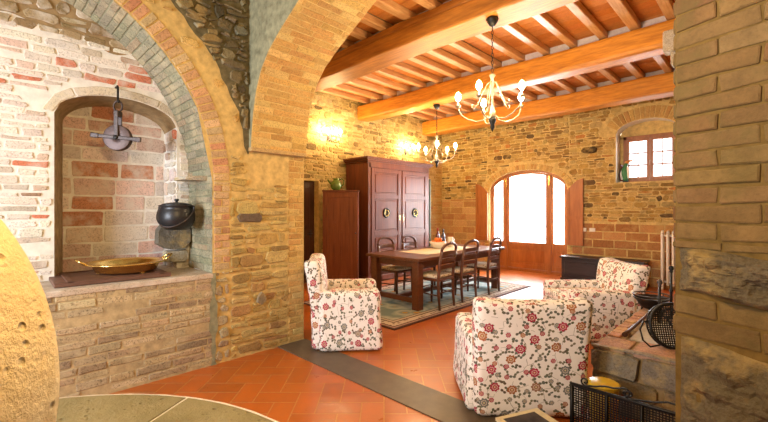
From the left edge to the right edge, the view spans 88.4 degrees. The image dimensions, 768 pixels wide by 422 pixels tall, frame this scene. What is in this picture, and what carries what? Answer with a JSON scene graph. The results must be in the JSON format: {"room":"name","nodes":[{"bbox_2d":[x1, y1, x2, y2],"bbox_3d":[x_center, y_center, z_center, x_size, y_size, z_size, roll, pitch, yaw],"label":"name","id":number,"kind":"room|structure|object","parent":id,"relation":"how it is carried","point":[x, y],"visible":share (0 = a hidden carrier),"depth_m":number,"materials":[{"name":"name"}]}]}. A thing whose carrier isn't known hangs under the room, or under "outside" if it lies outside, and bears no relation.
{"room":"traditional dwelling","nodes":[
{"label":"traditional dwelling","id":0,"kind":"room"},
{"bbox_2d":[0,0,188,281],"bbox_3d":[-3.283,-0.720,3.036,0.383,2.660,3.380,0,0,44],"label":"wall niche","id":1,"kind":"object","parent":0,"point":[66,196],"visible":0.68,"depth_m":3.54,"materials":[{"name":"beige brick"}]},
{"bbox_2d":[115,85,119,102],"bbox_3d":[-2.424,-1.047,3.588,0.139,0.174,0.018,0,0,44],"label":"wall hook","id":2,"kind":"object","parent":1,"relation":"attached to","point":[116,86],"visible":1,"depth_m":3.56,"materials":[{"name":"black metal"}]},
{"bbox_2d":[90,100,140,150],"bbox_3d":[-2.402,-0.763,3.567,0.421,0.456,0.100,0,0,-8],"label":"pulley","id":3,"kind":"object","parent":2,"relation":"hanging from","point":[116,137],"visible":1,"depth_m":3.54,"materials":[{"name":"grey metal"}]},
{"bbox_2d":[154,225,190,261],"bbox_3d":[-2.098,0.317,3.938,0.119,0.422,0.309,0,0,44],"label":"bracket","id":4,"kind":"structure","parent":1,"relation":"attached to","point":[173,240],"depth_m":3.92,"materials":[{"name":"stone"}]},
{"bbox_2d":[46,0,303,397],"bbox_3d":[-2.877,-0.700,2.759,0.634,4.300,5.130,0,0,44],"label":"wall pier","id":5,"kind":"object","parent":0,"point":[247,230],"visible":0.98,"depth_m":3.70,"materials":[{"name":"brick"}]},
{"bbox_2d":[40,265,212,297],"bbox_3d":[-3.080,0.613,2.842,0.962,0.045,3.285,0,0,44],"label":"trim ledge","id":6,"kind":"object","parent":5,"relation":"attached to","point":[184,274],"visible":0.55,"depth_m":3.24,"materials":[{"name":"beige stone"}]},
{"bbox_2d":[49,268,170,287],"bbox_3d":[-2.404,0.569,3.464,0.800,0.034,0.660,0,0,-44],"label":"wooden board","id":7,"kind":"object","parent":6,"relation":"on","point":[87,277],"visible":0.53,"depth_m":3.28,"materials":[{"name":"brown wood"}]},
{"bbox_2d":[74,253,171,273],"bbox_3d":[-2.321,0.484,3.564,0.640,0.142,0.640,0,0,-1],"label":"brass tray","id":8,"kind":"object","parent":7,"relation":"on","point":[126,265],"visible":1,"depth_m":3.47,"materials":[{"name":"gold metal"}]},
{"bbox_2d":[156,184,194,229],"bbox_3d":[-1.955,-0.027,3.723,0.322,0.434,0.322,0,0,44],"label":"cauldron","id":9,"kind":"object","parent":5,"relation":"hanging from","point":[176,215],"visible":1,"depth_m":3.61,"materials":[{"name":"cast iron"},{"name":"black iron"}]},
{"bbox_2d":[249,0,376,157],"bbox_3d":[-0.843,-0.650,3.902,6.442,4.200,0.658,0,0,44],"label":"arch","id":10,"kind":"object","parent":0,"point":[292,43],"depth_m":3.88,"materials":[{"name":"brick"}]},
{"bbox_2d":[304,91,441,253],"bbox_3d":[-0.670,-0.547,8.709,0.278,4.005,6.670,0,0,44],"label":"wall","id":11,"kind":"structure","parent":0,"point":[387,137],"depth_m":8.46,"materials":[{"name":"stone"}]},
{"bbox_2d":[304,181,313,282],"bbox_3d":[-1.727,0.435,7.665,0.121,2.030,0.920,0,0,44],"label":"door","id":12,"kind":"structure","parent":11,"relation":"in","point":[308,185],"depth_m":7.88,"materials":[{"name":"brown wood"}]},
{"bbox_2d":[326,128,341,142],"bbox_3d":[-1.004,-1.503,7.938,0.301,0.260,0.301,0,0,-1],"label":"wall sconce","id":13,"kind":"object","parent":11,"relation":"attached to","point":[327,135],"visible":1,"depth_m":8.01,"materials":[{"name":"grey metal"}]},
{"bbox_2d":[404,144,415,155],"bbox_3d":[0.652,-1.463,9.634,0.301,0.260,0.301,0,0,-1],"label":"wall sconce","id":14,"kind":"object","parent":11,"relation":"attached to","point":[405,150],"visible":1,"depth_m":9.71,"materials":[{"name":"grey metal"}]},
{"bbox_2d":[111,263,674,421],"bbox_3d":[0.725,1.448,3.929,8.850,0.003,11.964,0,0,44],"label":"floor","id":15,"kind":"structure","parent":0,"point":[277,384],"depth_m":3.41,"materials":[{"name":"tile"}]},
{"bbox_2d":[56,393,277,421],"bbox_3d":[-1.139,1.137,0.574,2.480,0.620,2.479,0,0,44],"label":"bed millstone","id":16,"kind":"object","parent":15,"relation":"on","point":[129,407],"visible":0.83,"depth_m":1.63,"materials":[{"name":"white stone"}]},
{"bbox_2d":[0,219,59,421],"bbox_3d":[-1.121,0.332,0.647,0.988,0.988,0.400,0,0,0],"label":"upright millstone","id":17,"kind":"object","parent":16,"relation":"on","point":[29,355],"visible":1,"depth_m":0.72,"materials":[{"name":"beige stone"}]},
{"bbox_2d":[322,190,358,278],"bbox_3d":[-0.840,0.532,7.721,0.710,1.830,0.318,0,0,-2],"label":"tall cabinet","id":18,"kind":"object","parent":15,"relation":"on","point":[340,207],"visible":0.77,"depth_m":7.60,"materials":[{"name":"brown wood"}]},
{"bbox_2d":[328,178,343,189],"bbox_3d":[-0.943,-0.504,7.740,0.252,0.242,0.239,0,0,43],"label":"jug","id":19,"kind":"object","parent":18,"relation":"on","point":[335,184],"visible":0.94,"depth_m":7.67,"materials":[{"name":"green ceramic"}]},
{"bbox_2d":[304,253,382,350],"bbox_3d":[-0.447,0.983,4.418,0.809,0.928,0.880,0,0,-5],"label":"armchair","id":20,"kind":"object","parent":15,"relation":"on","point":[345,313],"visible":1,"depth_m":4.01,"materials":[{"name":"fabric"}]},
{"bbox_2d":[343,156,433,279],"bbox_3d":[0.151,0.189,8.781,0.760,2.516,2.130,0,0,44],"label":"armoire","id":21,"kind":"object","parent":15,"relation":"on","point":[393,193],"visible":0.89,"depth_m":8.27,"materials":[{"name":"brown wood"}]},
{"bbox_2d":[278,339,499,421],"bbox_3d":[0.270,1.454,3.055,3.560,0.032,0.350,0,0,44],"label":"floor strip","id":22,"kind":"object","parent":15,"relation":"in","point":[442,407],"depth_m":3.24,"materials":[{"name":"stone"}]},
{"bbox_3d":[0.913,1.437,2.468,0.302,0.018,0.235,0,0,-22],"label":"magazine","id":23,"kind":"object","parent":22,"relation":"on","visible":0},
{"bbox_3d":[0.916,1.414,2.470,0.300,0.025,0.247,0,0,-26],"label":"magazine","id":24,"kind":"object","parent":23,"relation":"on","visible":0},
{"bbox_3d":[0.913,1.390,2.466,0.301,0.021,0.252,0,0,-25],"label":"magazine","id":25,"kind":"object","parent":24,"relation":"on","visible":0},
{"bbox_3d":[0.906,1.368,2.466,0.329,0.019,0.251,0,0,-16],"label":"magazine","id":26,"kind":"object","parent":25,"relation":"on","visible":0},
{"bbox_3d":[0.906,1.348,2.463,0.309,0.019,0.240,0,0,-22],"label":"magazine","id":27,"kind":"object","parent":26,"relation":"on","visible":0},
{"bbox_2d":[496,408,557,421],"bbox_3d":[0.906,1.327,2.458,0.333,0.020,0.236,0,0,-21],"label":"magazine","id":28,"kind":"object","parent":27,"relation":"on","point":[532,415],"visible":1,"depth_m":2.51,"materials":[{"name":"paper"}]},
{"bbox_2d":[504,412,548,421],"bbox_3d":[0.899,1.317,2.450,0.247,0.001,0.180,0,0,-21],"label":"photo","id":29,"kind":"object","parent":28,"relation":"on","point":[524,416],"depth_m":2.51,"materials":[{"name":"paper"}]},
{"bbox_2d":[304,279,530,329],"bbox_3d":[0.734,1.442,6.815,2.030,0.008,3.820,0,0,44],"label":"rug","id":30,"kind":"object","parent":15,"relation":"on","point":[395,314],"visible":0.42,"depth_m":6.08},
{"bbox_2d":[377,236,411,293],"bbox_3d":[0.180,0.943,6.699,0.510,0.984,0.438,0,0,44],"label":"dining chair","id":31,"kind":"object","parent":30,"relation":"on","point":[395,269],"visible":0.6,"depth_m":6.60,"materials":[{"name":"brown wood"}]},
{"bbox_2d":[382,265,411,270],"bbox_3d":[0.221,0.966,6.659,0.395,0.044,0.420,0,0,44],"label":"seat cushion","id":32,"kind":"object","parent":31,"relation":"on","point":[388,267],"depth_m":6.53,"materials":[{"name":"fabric"}]},
{"bbox_2d":[401,235,435,289],"bbox_3d":[0.619,0.943,7.149,0.510,0.984,0.438,0,0,41],"label":"dining chair","id":33,"kind":"object","parent":30,"relation":"on","point":[406,236],"visible":0.43,"depth_m":7.15,"materials":[{"name":"brown wood"}]},
{"bbox_2d":[366,244,504,310],"bbox_3d":[0.971,1.060,6.779,1.080,0.751,2.500,0,0,44],"label":"dining table","id":34,"kind":"object","parent":30,"relation":"on","point":[417,261],"visible":0.58,"depth_m":6.08,"materials":[{"name":"brown wood"}]},
{"bbox_2d":[399,246,471,253],"bbox_3d":[0.995,0.682,6.819,0.620,0.003,1.550,0,0,44],"label":"table runner","id":35,"kind":"object","parent":34,"relation":"on","point":[426,250],"visible":0.75,"depth_m":6.66,"materials":[{"name":"fabric"}]},
{"bbox_2d":[429,241,446,247],"bbox_3d":[0.960,0.622,7.055,0.316,0.118,0.316,0,0,44],"label":"fruit bowl","id":36,"kind":"object","parent":35,"relation":"on","point":[433,244],"visible":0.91,"depth_m":6.95,"materials":[{"name":"white ceramic"}]},
{"bbox_2d":[447,237,454,246],"bbox_3d":[1.235,0.593,7.322,0.120,0.185,0.146,0,0,-12],"label":"jug","id":37,"kind":"object","parent":35,"relation":"on","point":[449,238],"visible":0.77,"depth_m":7.29,"materials":[{"name":"white ceramic"}]},
{"bbox_2d":[441,229,444,240],"bbox_3d":[1.112,0.521,7.410,0.076,0.327,0.076,0,0,44],"label":"wine bottle","id":38,"kind":"object","parent":34,"relation":"on","point":[443,234],"visible":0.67,"depth_m":7.38,"materials":[{"name":"clear glass"}]},
{"bbox_2d":[423,241,456,310],"bbox_3d":[0.792,0.943,5.894,0.510,0.984,0.438,0,0,41],"label":"dining chair","id":39,"kind":"object","parent":30,"relation":"on","point":[437,276],"visible":0.94,"depth_m":5.77,"materials":[{"name":"brown wood"}]},
{"bbox_2d":[423,270,450,278],"bbox_3d":[0.749,0.966,5.932,0.395,0.044,0.420,0,0,41],"label":"seat cushion","id":40,"kind":"object","parent":39,"relation":"on","point":[431,274],"depth_m":5.79,"materials":[{"name":"wicker"}]},
{"bbox_2d":[440,239,478,302],"bbox_3d":[1.230,0.943,6.372,0.438,0.984,0.510,0,0,-45],"label":"dining chair","id":41,"kind":"object","parent":30,"relation":"on","point":[461,271],"visible":0.84,"depth_m":6.26,"materials":[{"name":"brown wood"}]},
{"bbox_2d":[441,266,473,272],"bbox_3d":[1.190,0.966,6.413,0.420,0.044,0.395,0,0,-45],"label":"seat cushion","id":42,"kind":"object","parent":41,"relation":"on","point":[457,268],"depth_m":6.30,"materials":[{"name":"wicker"}]},
{"bbox_2d":[467,236,501,294],"bbox_3d":[1.776,0.943,6.960,0.510,0.984,0.438,0,0,41],"label":"dining chair","id":43,"kind":"object","parent":30,"relation":"on","point":[487,266],"visible":0.96,"depth_m":6.85,"materials":[{"name":"brown wood"}]},
{"bbox_2d":[467,261,496,267],"bbox_3d":[1.732,0.966,6.998,0.395,0.044,0.420,0,0,41],"label":"seat cushion","id":44,"kind":"object","parent":43,"relation":"on","point":[479,264],"depth_m":6.88,"materials":[{"name":"fabric"}]},
{"bbox_2d":[429,179,430,269],"bbox_3d":[0.978,0.357,9.560,0.355,2.180,0.050,0,0,44],"label":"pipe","id":45,"kind":"object","parent":15,"relation":"on","point":[429,179],"visible":0.09,"depth_m":9.44,"materials":[{"name":"brown metal"}]},
{"bbox_2d":[453,297,592,416],"bbox_3d":[1.025,1.025,3.057,0.880,0.844,0.880,0,0,2],"label":"armchair","id":46,"kind":"object","parent":15,"relation":"on","point":[511,356],"visible":0.98,"depth_m":2.69,"materials":[{"name":"fabric"}]},
{"bbox_2d":[543,258,650,341],"bbox_3d":[2.476,1.027,4.698,0.924,0.840,0.880,0,0,0],"label":"armchair","id":47,"kind":"object","parent":15,"relation":"on","point":[612,299],"visible":0.65,"depth_m":4.31,"materials":[{"name":"fabric"}]},
{"bbox_2d":[546,288,603,298],"bbox_3d":[2.350,1.016,4.698,0.667,0.121,0.520,0,0,0],"label":"seat cushion","id":48,"kind":"object","parent":47,"relation":"on","point":[551,293],"depth_m":4.75,"materials":[{"name":"fabric"}]},
{"bbox_2d":[587,376,620,421],"bbox_3d":[1.460,1.292,2.627,0.198,0.310,0.198,0,0,44],"label":"tub","id":49,"kind":"object","parent":15,"relation":"on","point":[596,380],"visible":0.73,"depth_m":2.58,"materials":[{"name":"yellow metal"}]},
{"bbox_2d":[560,254,649,287],"bbox_3d":[4.324,1.197,7.810,1.500,0.500,0.450,0,0,44],"label":"chest","id":50,"kind":"object","parent":15,"relation":"on","point":[574,267],"visible":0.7,"depth_m":7.89,"materials":[{"name":"brown wood"}]},
{"bbox_2d":[570,378,674,421],"bbox_3d":[1.551,1.242,2.162,1.022,0.411,0.204,0,0,44],"label":"firescreen","id":51,"kind":"object","parent":15,"relation":"on","point":[588,388],"visible":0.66,"depth_m":2.37,"materials":[{"name":"black metal"}]},
{"bbox_2d":[591,306,674,421],"bbox_3d":[2.719,1.208,2.916,1.721,0.484,1.749,0,0,44],"label":"fireplace","id":52,"kind":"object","parent":15,"relation":"on","point":[648,373],"depth_m":2.74,"materials":[{"name":"stone"}]},
{"bbox_2d":[622,313,647,336],"bbox_3d":[2.164,0.962,3.361,0.043,0.040,0.873,0,0,44],"label":"log","id":53,"kind":"object","parent":52,"relation":"on","point":[625,333],"visible":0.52,"depth_m":3.22,"materials":[{"name":"brown wood"}]},
{"bbox_2d":[632,291,669,311],"bbox_3d":[2.591,0.902,3.829,0.316,0.174,0.316,0,0,44],"label":"pan","id":54,"kind":"object","parent":52,"relation":"on","point":[647,301],"visible":0.79,"depth_m":3.79,"materials":[{"name":"black metal"}]},
{"bbox_2d":[639,302,674,349],"bbox_3d":[2.009,0.828,2.832,0.430,0.327,0.145,0,0,-5],"label":"roasting pan","id":55,"kind":"object","parent":52,"relation":"on","point":[654,310],"visible":0.48,"depth_m":2.85,"materials":[{"name":"black metal"}]},
{"bbox_2d":[645,280,672,326],"bbox_3d":[2.394,0.785,3.281,0.387,0.395,0.043,0,0,44],"label":"firedog","id":56,"kind":"object","parent":52,"relation":"on","point":[659,282],"visible":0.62,"depth_m":3.33,"materials":[{"name":"black metal"}]},
{"bbox_2d":[662,266,673,315],"bbox_3d":[2.635,0.741,3.478,0.387,0.485,0.043,0,0,44],"label":"firedog","id":57,"kind":"object","parent":52,"relation":"on","point":[671,268],"visible":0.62,"depth_m":3.53,"materials":[{"name":"black metal"}]},
{"bbox_2d":[658,230,674,289],"bbox_3d":[5.323,0.908,7.017,0.762,1.077,0.152,0,0,44],"label":"radiator","id":58,"kind":"object","parent":15,"relation":"on","point":[662,235],"visible":0.31,"depth_m":7.14,"materials":[{"name":"white metal"}]},
{"bbox_2d":[330,0,674,119],"bbox_3d":[2.052,-2.356,6.123,7.685,0.128,6.770,0,0,44],"label":"ceiling","id":59,"kind":"structure","parent":0,"point":[648,12],"depth_m":5.66,"materials":[{"name":"ceramic"}]},
{"bbox_2d":[320,88,369,103],"bbox_3d":[-1.049,-2.353,7.835,0.108,0.092,2.126,0,0,44],"label":"rafter","id":60,"kind":"object","parent":59,"relation":"attached to","point":[331,91],"visible":0.4,"depth_m":8.07,"materials":[{"name":"brown wood"}]},
{"bbox_2d":[340,40,353,48],"bbox_3d":[-0.885,-2.353,5.251,0.094,0.092,1.296,0,0,44],"label":"rafter","id":61,"kind":"object","parent":59,"relation":"attached to","point":[346,43],"visible":0.16,"depth_m":5.57,"materials":[{"name":"brown wood"}]},
{"bbox_2d":[332,84,382,100],"bbox_3d":[-0.779,-2.353,7.572,0.104,0.092,2.126,0,0,44],"label":"rafter","id":62,"kind":"object","parent":59,"relation":"attached to","point":[343,87],"visible":0.46,"depth_m":7.82,"materials":[{"name":"brown wood"}]},
{"bbox_2d":[349,27,372,39],"bbox_3d":[-0.612,-2.353,4.984,0.106,0.092,1.296,0,0,44],"label":"rafter","id":63,"kind":"object","parent":59,"relation":"attached to","point":[358,33],"visible":0.04,"depth_m":5.24,"materials":[{"name":"brown wood"}]},
{"bbox_2d":[345,79,396,96],"bbox_3d":[-0.497,-2.353,7.297,0.116,0.092,2.126,0,0,44],"label":"rafter","id":64,"kind":"object","parent":59,"relation":"attached to","point":[356,82],"visible":0.42,"depth_m":7.54,"materials":[{"name":"brown wood"}]},
{"bbox_2d":[360,13,392,30],"bbox_3d":[-0.344,-2.353,4.723,0.105,0.092,1.296,0,0,44],"label":"rafter","id":65,"kind":"object","parent":59,"relation":"attached to","point":[368,19],"depth_m":4.91,"materials":[{"name":"brown wood"}]},
{"bbox_2d":[359,73,410,92],"bbox_3d":[-0.220,-2.353,7.026,0.110,0.092,2.126,0,0,44],"label":"rafter","id":66,"kind":"object","parent":59,"relation":"attached to","point":[371,77],"visible":0.4,"depth_m":7.26,"materials":[{"name":"brown wood"}]},
{"bbox_2d":[373,0,417,20],"bbox_3d":[-0.053,-2.353,4.439,0.114,0.092,1.296,0,0,44],"label":"rafter","id":67,"kind":"object","parent":59,"relation":"attached to","point":[389,6],"visible":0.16,"depth_m":4.58,"materials":[{"name":"brown wood"}]},
{"bbox_2d":[376,68,426,87],"bbox_3d":[0.053,-2.353,6.760,0.097,0.092,2.126,0,0,44],"label":"rafter","id":68,"kind":"object","parent":59,"relation":"attached to","point":[387,72],"visible":0.4,"depth_m":6.98,"materials":[{"name":"brown wood"}]},
{"bbox_2d":[390,62,442,83],"bbox_3d":[0.329,-2.353,6.491,0.096,0.092,2.126,0,0,44],"label":"rafter","id":69,"kind":"object","parent":59,"relation":"attached to","point":[403,66],"visible":0.4,"depth_m":6.69,"materials":[{"name":"brown wood"}]},
{"bbox_2d":[407,112,433,120],"bbox_3d":[0.484,-2.353,9.420,0.098,0.092,2.236,0,0,44],"label":"rafter","id":70,"kind":"object","parent":59,"relation":"attached to","point":[415,114],"visible":0.28,"depth_m":9.84,"materials":[{"name":"brown wood"}]},
{"bbox_2d":[413,0,441,9],"bbox_3d":[0.213,-2.353,4.180,0.104,0.092,1.296,0,0,44],"label":"rafter","id":71,"kind":"object","parent":59,"relation":"attached to","point":[428,4],"depth_m":4.46,"materials":[{"name":"brown wood"}]},
{"bbox_2d":[417,109,445,117],"bbox_3d":[0.756,-2.353,9.155,0.110,0.092,2.236,0,0,44],"label":"rafter","id":72,"kind":"object","parent":59,"relation":"attached to","point":[426,111],"visible":0.24,"depth_m":9.54,"materials":[{"name":"brown wood"}]},
{"bbox_2d":[408,55,460,78],"bbox_3d":[0.601,-2.353,6.225,0.110,0.092,2.126,0,0,44],"label":"rafter","id":73,"kind":"object","parent":59,"relation":"attached to","point":[419,59],"visible":0.4,"depth_m":6.42,"materials":[{"name":"brown wood"}]},
{"bbox_2d":[431,106,458,115],"bbox_3d":[1.035,-2.353,8.882,0.103,0.092,2.236,0,0,44],"label":"rafter","id":74,"kind":"object","parent":59,"relation":"attached to","point":[441,108],"visible":0.18,"depth_m":9.31,"materials":[{"name":"brown wood"}]},
{"bbox_2d":[315,0,577,91],"bbox_3d":[0.614,-2.156,4.710,7.400,0.332,0.431,0,0,44],"label":"beam","id":75,"kind":"structure","parent":59,"relation":"attached to","point":[452,21],"depth_m":4.64,"materials":[{"name":"brown wood"}]},
{"bbox_2d":[455,16,524,131],"bbox_3d":[1.131,-1.405,4.156,0.733,1.185,0.700,0,0,0],"label":"chandelier","id":76,"kind":"object","parent":75,"relation":"hanging from","point":[491,21],"visible":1,"depth_m":4.11,"materials":[{"name":"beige metal"}]},
{"bbox_2d":[427,48,480,73],"bbox_3d":[0.868,-2.353,5.965,0.112,0.092,2.126,0,0,44],"label":"rafter","id":77,"kind":"object","parent":59,"relation":"attached to","point":[440,53],"visible":0.4,"depth_m":6.15,"materials":[{"name":"brown wood"}]},
{"bbox_2d":[443,102,473,112],"bbox_3d":[1.320,-2.353,8.604,0.116,0.092,2.236,0,0,44],"label":"rafter","id":78,"kind":"object","parent":59,"relation":"attached to","point":[452,104],"visible":0.24,"depth_m":9.00,"materials":[{"name":"brown wood"}]},
{"bbox_2d":[459,99,487,109],"bbox_3d":[1.582,-2.353,8.349,0.110,0.092,2.236,0,0,44],"label":"rafter","id":79,"kind":"object","parent":59,"relation":"attached to","point":[469,102],"visible":0.18,"depth_m":8.64,"materials":[{"name":"brown wood"}]},
{"bbox_2d":[449,41,501,67],"bbox_3d":[1.143,-2.353,5.696,0.097,0.092,2.126,0,0,44],"label":"rafter","id":80,"kind":"object","parent":59,"relation":"attached to","point":[462,46],"visible":0.4,"depth_m":5.89,"materials":[{"name":"brown wood"}]},
{"bbox_2d":[473,95,502,106],"bbox_3d":[1.864,-2.353,8.074,0.105,0.092,2.236,0,0,44],"label":"rafter","id":81,"kind":"object","parent":59,"relation":"attached to","point":[497,103],"visible":0.28,"depth_m":8.52,"materials":[{"name":"brown wood"}]},
{"bbox_2d":[475,32,524,61],"bbox_3d":[1.433,-2.353,5.413,0.102,0.092,2.126,0,0,44],"label":"rafter","id":82,"kind":"object","parent":59,"relation":"attached to","point":[486,37],"visible":0.36,"depth_m":5.63,"materials":[{"name":"brown wood"}]},
{"bbox_2d":[493,91,519,103],"bbox_3d":[2.145,-2.353,7.799,0.108,0.092,2.236,0,0,44],"label":"rafter","id":83,"kind":"object","parent":59,"relation":"attached to","point":[506,96],"visible":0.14,"depth_m":8.19,"materials":[{"name":"brown wood"}]},
{"bbox_2d":[357,19,674,121],"bbox_3d":[2.116,-2.130,6.249,7.400,0.340,0.376,0,0,44],"label":"beam","id":84,"kind":"structure","parent":59,"relation":"attached to","point":[645,42],"depth_m":5.88,"materials":[{"name":"brown wood"}]},
{"bbox_2d":[417,104,456,167],"bbox_3d":[1.016,-1.373,7.367,0.700,1.185,0.733,0,0,24],"label":"chandelier","id":85,"kind":"object","parent":84,"relation":"hanging from","point":[436,106],"visible":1,"depth_m":7.36,"materials":[{"name":"beige metal"}]},
{"bbox_2d":[663,29,674,67],"bbox_3d":[3.433,-1.895,4.607,0.280,0.410,0.190,0,0,44],"label":"trim","id":86,"kind":"structure","parent":84,"relation":"attached to","point":[668,36],"depth_m":4.60,"materials":[{"name":"stone"}]},
{"bbox_2d":[510,88,536,100],"bbox_3d":[2.415,-2.353,7.536,0.112,0.092,2.236,0,0,44],"label":"rafter","id":87,"kind":"object","parent":59,"relation":"attached to","point":[528,95],"visible":0.34,"depth_m":7.96,"materials":[{"name":"brown wood"}]},
{"bbox_2d":[502,22,549,55],"bbox_3d":[1.706,-2.353,5.146,0.099,0.092,2.126,0,0,44],"label":"rafter","id":88,"kind":"object","parent":59,"relation":"attached to","point":[515,29],"visible":0.58,"depth_m":5.34,"materials":[{"name":"brown wood"}]},
{"bbox_2d":[530,84,555,96],"bbox_3d":[2.686,-2.353,7.271,0.101,0.092,2.236,0,0,44],"label":"rafter","id":89,"kind":"object","parent":59,"relation":"attached to","point":[539,87],"visible":0.28,"depth_m":7.68,"materials":[{"name":"brown wood"}]},
{"bbox_2d":[422,72,674,136],"bbox_3d":[3.694,-2.120,7.866,7.400,0.360,0.413,0,0,44],"label":"beam","id":90,"kind":"structure","parent":59,"relation":"attached to","point":[658,86],"depth_m":7.73,"materials":[{"name":"brown wood"}]},
{"bbox_2d":[533,12,576,47],"bbox_3d":[1.981,-2.353,4.878,0.097,0.092,2.126,0,0,44],"label":"rafter","id":91,"kind":"object","parent":59,"relation":"attached to","point":[544,19],"visible":0.69,"depth_m":5.08,"materials":[{"name":"brown wood"}]},
{"bbox_2d":[552,79,575,92],"bbox_3d":[2.974,-2.353,6.990,0.096,0.092,2.236,0,0,44],"label":"rafter","id":92,"kind":"object","parent":59,"relation":"attached to","point":[562,83],"visible":0.24,"depth_m":7.38,"materials":[{"name":"brown wood"}]},
{"bbox_2d":[574,74,597,87],"bbox_3d":[3.247,-2.353,6.724,0.103,0.092,2.236,0,0,44],"label":"rafter","id":93,"kind":"object","parent":59,"relation":"attached to","point":[584,78],"visible":0.24,"depth_m":7.11,"materials":[{"name":"brown wood"}]},
{"bbox_2d":[566,0,607,39],"bbox_3d":[2.257,-2.353,4.609,0.097,0.092,2.126,0,0,44],"label":"rafter","id":94,"kind":"object","parent":59,"relation":"attached to","point":[577,8],"visible":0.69,"depth_m":4.82,"materials":[{"name":"brown wood"}]},
{"bbox_2d":[598,68,620,83],"bbox_3d":[3.521,-2.353,6.457,0.098,0.092,2.236,0,0,44],"label":"rafter","id":95,"kind":"object","parent":59,"relation":"attached to","point":[607,72],"visible":0.24,"depth_m":6.83,"materials":[{"name":"brown wood"}]},
{"bbox_2d":[607,0,640,30],"bbox_3d":[2.525,-2.353,4.348,0.116,0.092,2.126,0,0,44],"label":"rafter","id":96,"kind":"object","parent":59,"relation":"attached to","point":[622,8],"visible":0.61,"depth_m":4.66,"materials":[{"name":"brown wood"}]},
{"bbox_2d":[622,62,644,78],"bbox_3d":[3.785,-2.353,6.199,0.107,0.092,2.236,0,0,44],"label":"rafter","id":97,"kind":"object","parent":59,"relation":"attached to","point":[632,67],"visible":0.24,"depth_m":6.55,"materials":[{"name":"brown wood"}]},
{"bbox_2d":[653,54,672,72],"bbox_3d":[4.076,-2.353,5.915,0.101,0.092,2.236,0,0,44],"label":"rafter","id":98,"kind":"object","parent":59,"relation":"attached to","point":[661,60],"visible":0.24,"depth_m":6.26,"materials":[{"name":"brown wood"}]},
{"bbox_2d":[656,0,674,20],"bbox_3d":[2.801,-2.353,4.078,0.108,0.092,2.126,0,0,44],"label":"rafter","id":99,"kind":"object","parent":59,"relation":"attached to","point":[666,6],"visible":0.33,"depth_m":4.52,"materials":[{"name":"brown wood"}]},
{"bbox_2d":[442,96,674,288],"bbox_3d":[4.275,-0.550,8.461,7.600,4.000,0.437,0,0,44],"label":"wall","id":100,"kind":"structure","parent":0,"point":[628,219],"depth_m":8.29,"materials":[{"name":"stone"}]},
{"bbox_2d":[476,184,487,239],"bbox_3d":[2.471,0.045,9.967,0.334,1.410,0.052,0,0,44],"label":"shutter","id":101,"kind":"object","parent":100,"relation":"attached to","point":[481,194],"depth_m":9.96,"materials":[{"name":"brown wood"}]},
{"bbox_2d":[476,170,583,275],"bbox_3d":[3.328,0.260,9.252,2.560,2.380,0.227,0,0,44],"label":"door","id":102,"kind":"structure","parent":100,"relation":"in","point":[544,258],"depth_m":9.10,"materials":[{"name":"brown wood"}]},
{"bbox_2d":[567,179,583,245],"bbox_3d":[4.067,0.045,8.409,0.324,1.410,0.052,0,0,44],"label":"shutter","id":103,"kind":"object","parent":100,"relation":"attached to","point":[575,194],"depth_m":8.38,"materials":[{"name":"brown wood"}]},
{"bbox_2d":[619,164,622,181],"bbox_3d":[4.803,-0.738,7.979,0.124,0.368,0.252,0,0,44],"label":"bird figurine","id":104,"kind":"object","parent":100,"relation":"on","point":[621,166],"visible":0.48,"depth_m":7.98,"materials":[{"name":"ceramic"}]},
{"bbox_2d":[621,159,634,181],"bbox_3d":[4.823,-0.777,7.793,0.124,0.445,0.252,0,0,-31],"label":"bird figurine","id":105,"kind":"object","parent":100,"relation":"on","point":[625,170],"visible":0.99,"depth_m":7.80,"materials":[{"name":"green ceramic"}]},
{"bbox_2d":[620,120,674,181],"bbox_3d":[5.196,-1.150,7.744,1.060,1.240,0.137,0,0,44],"label":"window","id":106,"kind":"structure","parent":100,"relation":"in","point":[649,131],"depth_m":7.74,"materials":[{"name":"brown wood"}]},
{"bbox_2d":[673,0,767,421],"bbox_3d":[1.756,-0.699,0.962,1.710,4.302,1.231,0,0,44],"label":"wall pillar","id":107,"kind":"structure","parent":0,"point":[720,59],"depth_m":1.39,"materials":[{"name":"brick"}]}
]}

